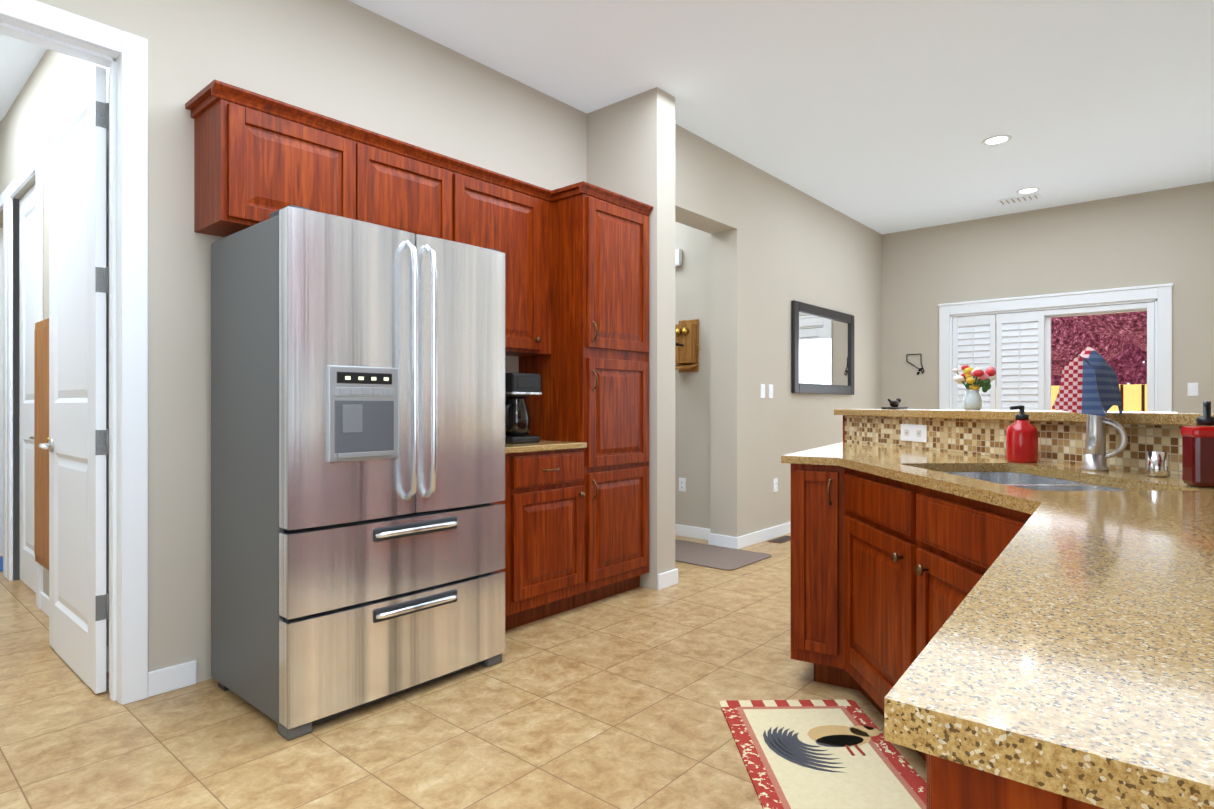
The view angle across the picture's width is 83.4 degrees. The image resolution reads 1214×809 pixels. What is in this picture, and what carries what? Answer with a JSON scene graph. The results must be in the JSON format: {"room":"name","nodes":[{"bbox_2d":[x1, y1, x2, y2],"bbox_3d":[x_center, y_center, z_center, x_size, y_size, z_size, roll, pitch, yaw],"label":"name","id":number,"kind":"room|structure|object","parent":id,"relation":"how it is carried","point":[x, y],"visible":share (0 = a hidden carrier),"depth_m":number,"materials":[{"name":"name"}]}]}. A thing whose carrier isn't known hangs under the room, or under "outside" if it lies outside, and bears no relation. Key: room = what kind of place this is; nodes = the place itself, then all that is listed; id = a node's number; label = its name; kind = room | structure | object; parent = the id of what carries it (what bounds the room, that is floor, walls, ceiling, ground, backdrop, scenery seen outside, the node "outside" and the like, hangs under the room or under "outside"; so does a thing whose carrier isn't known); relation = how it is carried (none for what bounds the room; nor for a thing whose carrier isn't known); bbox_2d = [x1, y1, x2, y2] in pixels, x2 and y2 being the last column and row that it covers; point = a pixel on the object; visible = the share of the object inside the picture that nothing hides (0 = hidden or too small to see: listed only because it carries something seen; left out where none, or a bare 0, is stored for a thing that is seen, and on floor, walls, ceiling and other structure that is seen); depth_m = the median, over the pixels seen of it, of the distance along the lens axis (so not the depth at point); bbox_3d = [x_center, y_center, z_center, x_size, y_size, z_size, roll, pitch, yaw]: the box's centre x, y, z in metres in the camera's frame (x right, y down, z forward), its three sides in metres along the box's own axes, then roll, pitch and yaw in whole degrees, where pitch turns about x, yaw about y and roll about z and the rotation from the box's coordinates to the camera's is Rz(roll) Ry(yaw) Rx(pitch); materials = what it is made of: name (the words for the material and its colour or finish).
{"room":"kitchen","nodes":[
{"label":"kitchen","id":0,"kind":"room"},
{"bbox_2d":[34,318,48,570],"bbox_3d":[-2.861,0.200,3.490,0.480,1.270,0.074,0,0,41],"label":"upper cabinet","id":1,"kind":"object","parent":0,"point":[41,435],"visible":0.48,"depth_m":3.49,"materials":[{"name":"brown wood"}]},
{"bbox_2d":[0,49,108,646],"bbox_3d":[-3.360,-0.400,4.067,4.010,3.050,0.140,0,0,41],"label":"wall","id":2,"kind":"structure","parent":0,"point":[53,83],"depth_m":3.75,"materials":[{"name":"paint"}]},
{"bbox_2d":[19,184,35,592],"bbox_3d":[-3.464,-0.096,4.092,0.814,2.425,0.090,0,0,41],"label":"hall door","id":3,"kind":"structure","parent":2,"relation":"in","point":[27,242],"depth_m":4.21,"materials":[{"name":"white paint"}]},
{"bbox_2d":[38,66,108,693],"bbox_3d":[-2.273,-0.095,2.901,0.823,2.425,0.096,0,0,38],"label":"door","id":4,"kind":"structure","parent":2,"relation":"in","point":[77,445],"depth_m":2.80,"materials":[{"name":"white paint"}]},
{"bbox_2d":[40,592,108,672],"bbox_3d":[-2.502,1.078,3.221,1.605,0.095,0.014,0,0,41],"label":"baseboard","id":5,"kind":"structure","parent":2,"relation":"attached to","point":[44,599],"depth_m":3.64,"materials":[{"name":"white paint"}]},
{"bbox_2d":[36,0,586,682],"bbox_3d":[-2.186,-0.400,2.254,0.140,3.050,6.100,0,0,41],"label":"wall","id":6,"kind":"structure","parent":0,"point":[350,62],"depth_m":2.79,"materials":[{"name":"paint"}]},
{"bbox_2d":[0,0,147,704],"bbox_3d":[-2.154,-0.137,2.292,0.180,2.525,1.000,0,0,41],"label":"door frame","id":7,"kind":"structure","parent":6,"relation":"attached to","point":[122,55],"depth_m":2.52,"materials":[{"name":"white paint"}]},
{"bbox_2d":[189,79,376,236],"bbox_3d":[-1.354,-0.949,2.875,0.298,0.507,0.600,0,0,41],"label":"upper cabinet","id":8,"kind":"object","parent":6,"relation":"attached to","point":[256,155],"depth_m":2.70,"materials":[{"name":"brown wood"}]},
{"bbox_2d":[373,132,456,241],"bbox_3d":[-1.052,-0.949,3.223,0.298,0.507,0.569,0,0,41],"label":"upper cabinet","id":9,"kind":"object","parent":6,"relation":"attached to","point":[416,186],"depth_m":3.18,"materials":[{"name":"brown wood"}]},
{"bbox_2d":[457,160,552,358],"bbox_3d":[-0.639,-0.743,3.698,0.298,0.918,0.690,0,0,41],"label":"upper cabinet","id":10,"kind":"object","parent":6,"relation":"attached to","point":[513,217],"depth_m":3.66,"materials":[{"name":"brown wood"}]},
{"bbox_2d":[0,533,925,808],"bbox_3d":[0.113,1.175,3.271,10.580,0.100,10.930,0,0,41],"label":"floor","id":11,"kind":"structure","parent":0,"point":[610,701],"depth_m":2.38,"materials":[{"name":"tile"}]},
{"bbox_2d":[0,556,2,571],"bbox_3d":[-4.252,1.120,4.802,0.550,0.008,0.850,0,0,41],"label":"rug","id":12,"kind":"object","parent":11,"relation":"on","point":[1,563],"depth_m":4.77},
{"bbox_2d":[211,205,504,739],"bbox_3d":[-0.989,0.227,2.824,0.771,1.797,0.940,0,0,41],"label":"fridge","id":13,"kind":"object","parent":11,"relation":"on","point":[357,459],"visible":1,"depth_m":2.51,"materials":[{"name":"grey metal"}]},
{"bbox_2d":[493,451,528,630],"bbox_3d":[-0.716,0.680,3.421,0.546,0.891,0.300,0,0,41],"label":"base cabinet","id":14,"kind":"object","parent":11,"relation":"on","point":[516,501],"depth_m":3.34,"materials":[{"name":"brown wood"}]},
{"bbox_2d":[529,447,588,622],"bbox_3d":[-0.487,0.680,3.684,0.546,0.891,0.513,0,0,41],"label":"base cabinet","id":15,"kind":"object","parent":11,"relation":"on","point":[575,501],"depth_m":3.56,"materials":[{"name":"brown wood"}]},
{"bbox_2d":[505,439,588,450],"bbox_3d":[-0.564,0.220,3.589,0.555,0.030,0.754,0,0,41],"label":"countertop","id":16,"kind":"structure","parent":15,"relation":"on","point":[543,442],"depth_m":3.55,"materials":[{"name":"beige stone"}]},
{"bbox_2d":[505,372,541,443],"bbox_3d":[-0.527,0.019,3.677,0.274,0.370,0.230,0,0,41],"label":"coffee maker","id":17,"kind":"object","parent":16,"relation":"on","point":[519,387],"visible":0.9,"depth_m":3.59,"materials":[{"name":"black plastic"}]},
{"bbox_2d":[519,181,652,602],"bbox_3d":[-0.126,-0.039,4.102,0.543,2.328,0.592,0,0,41],"label":"tall cabinet","id":18,"kind":"object","parent":11,"relation":"on","point":[595,380],"depth_m":3.86,"materials":[{"name":"brown wood"}]},
{"bbox_2d":[675,539,770,570],"bbox_3d":[0.688,1.120,5.122,0.920,0.008,0.620,0,0,41],"label":"mat","id":19,"kind":"object","parent":11,"relation":"on","point":[713,556],"visible":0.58,"depth_m":5.00,"materials":[{"name":"grey fabric"}]},
{"bbox_2d":[767,535,790,542],"bbox_3d":[1.465,1.121,5.666,0.120,0.007,0.320,0,0,41],"label":"floor vent","id":20,"kind":"object","parent":11,"relation":"in","point":[783,539],"visible":0.92,"depth_m":5.64,"materials":[{"name":"brown"}]},
{"bbox_2d":[720,699,925,808],"bbox_3d":[0.685,1.118,2.064,0.510,0.013,1.020,0,0,-1],"label":"rug","id":21,"kind":"object","parent":11,"relation":"on","point":[819,754],"visible":1,"depth_m":2.15,"materials":[{"name":"fabric"}]},
{"bbox_2d":[781,357,1213,808],"bbox_3d":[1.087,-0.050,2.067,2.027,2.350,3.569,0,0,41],"label":"kitchen island","id":22,"kind":"object","parent":11,"relation":"on","point":[979,620],"depth_m":0.97,"materials":[{"name":"brown wood"}]},
{"bbox_2d":[881,398,907,408],"bbox_3d":[1.514,-0.005,3.589,0.080,0.058,0.182,0,0,41],"label":"figurine","id":23,"kind":"object","parent":22,"relation":"on","point":[894,404],"visible":1,"depth_m":3.56,"materials":[{"name":"brown metal"}]},
{"bbox_2d":[952,365,995,409],"bbox_3d":[1.655,-0.078,3.062,0.177,0.204,0.210,0,0,41],"label":"flower vase","id":24,"kind":"object","parent":22,"relation":"on","point":[972,399],"visible":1,"depth_m":3.03,"materials":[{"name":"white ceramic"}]},
{"bbox_2d":[1006,405,1037,462],"bbox_3d":[1.481,0.103,2.432,0.100,0.202,0.100,0,0,41],"label":"soap dispenser","id":25,"kind":"object","parent":22,"relation":"on","point":[1021,439],"visible":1,"depth_m":2.40,"materials":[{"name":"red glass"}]},
{"bbox_2d":[1052,346,1121,416],"bbox_3d":[1.474,-0.072,2.088,0.215,0.215,0.150,0,0,-40],"label":"dish towel","id":26,"kind":"object","parent":22,"relation":"hanging from","point":[1078,392],"visible":1,"depth_m":2.03,"materials":[{"name":"fabric"}]},
{"bbox_2d":[1146,451,1167,476],"bbox_3d":[1.571,0.169,1.945,0.049,0.070,0.050,0,0,41],"label":"steel cup","id":27,"kind":"object","parent":22,"relation":"on","point":[1156,463],"visible":1,"depth_m":1.93,"materials":[{"name":"silver metal"}]},
{"bbox_2d":[1181,401,1213,486],"bbox_3d":[1.505,0.098,1.709,0.084,0.214,0.084,0,0,21],"label":"bottle","id":28,"kind":"object","parent":22,"relation":"on","point":[1197,456],"visible":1,"depth_m":1.69,"materials":[{"name":"red glass"}]},
{"bbox_2d":[0,0,1213,233],"bbox_3d":[0.113,-1.975,3.270,10.580,0.100,10.930,0,0,41],"label":"ceiling","id":29,"kind":"structure","parent":0,"point":[884,116],"depth_m":4.06,"materials":[{"name":"white paint"}]},
{"bbox_2d":[982,135,1011,144],"bbox_3d":[2.836,-1.922,4.958,0.189,0.006,0.189,0,0,35],"label":"recessed light","id":30,"kind":"object","parent":29,"relation":"in","point":[997,140],"depth_m":4.95,"materials":[{"name":"white paint"}]},
{"bbox_2d":[997,193,1041,204],"bbox_3d":[3.860,-1.920,6.380,0.340,0.011,0.160,0,0,41],"label":"ceiling vent","id":31,"kind":"object","parent":29,"relation":"in","point":[1019,199],"visible":0.98,"depth_m":6.37,"materials":[{"name":"white metal"}]},
{"bbox_2d":[1016,187,1040,193],"bbox_3d":[3.792,-1.923,6.135,0.189,0.006,0.189,0,0,35],"label":"recessed light","id":32,"kind":"object","parent":29,"relation":"in","point":[1033,189],"depth_m":6.13,"materials":[{"name":"white paint"}]},
{"bbox_2d":[587,87,674,589],"bbox_3d":[0.095,-0.400,4.439,0.720,3.050,0.190,0,0,41],"label":"wall","id":33,"kind":"structure","parent":0,"point":[631,147],"depth_m":4.20,"materials":[{"name":"paint"}]},
{"bbox_2d":[657,568,677,584],"bbox_3d":[-0.479,1.077,5.072,2.444,0.095,0.014,0,0,41],"label":"baseboard","id":34,"kind":"structure","parent":33,"relation":"attached to","point":[670,577],"depth_m":4.20,"materials":[{"name":"white paint"}]},
{"bbox_2d":[675,222,709,528],"bbox_3d":[0.223,-0.401,6.280,2.200,3.050,0.140,0,0,41],"label":"wall","id":35,"kind":"structure","parent":0,"point":[692,394],"depth_m":5.73,"materials":[{"name":"paint"}]},
{"bbox_2d":[675,249,681,265],"bbox_3d":[0.546,-1.256,5.873,0.220,0.140,0.049,0,0,41],"label":"door chime","id":36,"kind":"object","parent":35,"relation":"attached to","point":[678,257],"visible":0.42,"depth_m":5.80,"materials":[{"name":"white paint"}]},
{"bbox_2d":[679,478,685,491],"bbox_3d":[0.642,0.685,5.817,0.072,0.116,0.008,0,0,41],"label":"electrical outlet","id":37,"kind":"object","parent":35,"relation":"attached to","point":[682,481],"depth_m":5.81,"materials":[{"name":"white plastic"}]},
{"bbox_2d":[675,319,700,371],"bbox_3d":[0.616,-0.495,5.690,0.313,0.440,0.235,0,0,41],"label":"phone","id":38,"kind":"object","parent":35,"relation":"attached to","point":[687,349],"visible":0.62,"depth_m":5.69,"materials":[{"name":"brown wood"}]},
{"bbox_2d":[675,524,722,543],"bbox_3d":[0.179,1.077,6.199,1.960,0.095,0.040,0,0,41],"label":"baseboard","id":39,"kind":"structure","parent":35,"relation":"attached to","point":[680,530],"depth_m":5.70,"materials":[{"name":"white paint"}]},
{"bbox_2d":[675,124,881,536],"bbox_3d":[1.639,-0.401,6.203,0.240,3.050,4.500,0,0,41],"label":"wall","id":40,"kind":"structure","parent":0,"point":[777,246],"depth_m":5.63,"materials":[{"name":"paint"}]},
{"bbox_2d":[734,522,790,548],"bbox_3d":[2.062,1.077,6.496,0.014,0.095,3.224,0,0,41],"label":"baseboard","id":41,"kind":"structure","parent":40,"relation":"attached to","point":[753,538],"depth_m":5.56,"materials":[{"name":"white paint"}]},
{"bbox_2d":[760,384,764,397],"bbox_3d":[1.282,-0.110,5.599,0.011,0.116,0.072,0,0,41],"label":"switch plate","id":42,"kind":"object","parent":40,"relation":"attached to","point":[762,386],"depth_m":5.59,"materials":[{"name":"white plastic"}]},
{"bbox_2d":[769,384,772,397],"bbox_3d":[1.374,-0.110,5.705,0.011,0.116,0.072,0,0,41],"label":"switch plate","id":43,"kind":"object","parent":40,"relation":"attached to","point":[770,385],"depth_m":5.70,"materials":[{"name":"white plastic"}]},
{"bbox_2d":[773,478,777,491],"bbox_3d":[1.429,0.685,5.770,0.009,0.116,0.072,0,0,41],"label":"electrical outlet","id":44,"kind":"object","parent":40,"relation":"attached to","point":[775,481],"depth_m":5.76,"materials":[{"name":"white plastic"}]},
{"bbox_2d":[791,300,853,394],"bbox_3d":[2.085,-0.508,6.505,0.035,0.815,1.380,0,0,41],"label":"mirror","id":45,"kind":"object","parent":40,"relation":"attached to","point":[822,350],"visible":1,"depth_m":6.43,"materials":[{"name":"black mirror"}]},
{"bbox_2d":[882,181,1213,411],"bbox_3d":[4.416,-0.401,6.679,3.330,3.050,0.140,0,0,41],"label":"wall","id":46,"kind":"structure","parent":0,"point":[1163,236],"depth_m":6.62,"materials":[{"name":"paint"}]},
{"bbox_2d":[906,354,923,374],"bbox_3d":[3.380,-0.440,7.468,0.190,0.230,0.013,0,0,41],"label":"art","id":47,"kind":"object","parent":46,"relation":"attached to","point":[920,369],"visible":1,"depth_m":7.44,"materials":[{"name":"grey metal"}]},
{"bbox_2d":[938,283,1172,411],"bbox_3d":[4.334,0.024,6.729,1.940,2.200,0.172,0,0,41],"label":"sliding window","id":48,"kind":"structure","parent":46,"relation":"in","point":[1012,346],"depth_m":6.81,"materials":[{"name":"white paint"}]},
{"bbox_2d":[1188,383,1197,395],"bbox_3d":[5.127,-0.134,5.962,0.072,0.116,0.011,0,0,41],"label":"switch plate","id":49,"kind":"object","parent":46,"relation":"attached to","point":[1192,389],"depth_m":5.96,"materials":[{"name":"white plastic"}]},
{"label":"outside","id":50,"kind":"structure","parent":0,"visible":0},
{"bbox_2d":[1051,340,1146,385],"bbox_3d":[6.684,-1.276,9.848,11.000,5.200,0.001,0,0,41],"label":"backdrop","id":51,"kind":"structure","parent":50,"point":[1128,364],"depth_m":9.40,"materials":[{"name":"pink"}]},
{"bbox_3d":[5.763,1.194,8.788,11.000,0.100,4.810,0,0,41],"label":"ground","id":52,"kind":"structure","parent":50,"visible":0},
{"bbox_2d":[1051,311,1146,410],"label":"window","id":53,"kind":"structure","parent":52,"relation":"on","point":[1107,337],"depth_m":7.87,"materials":[{"name":"red"}]}
]}

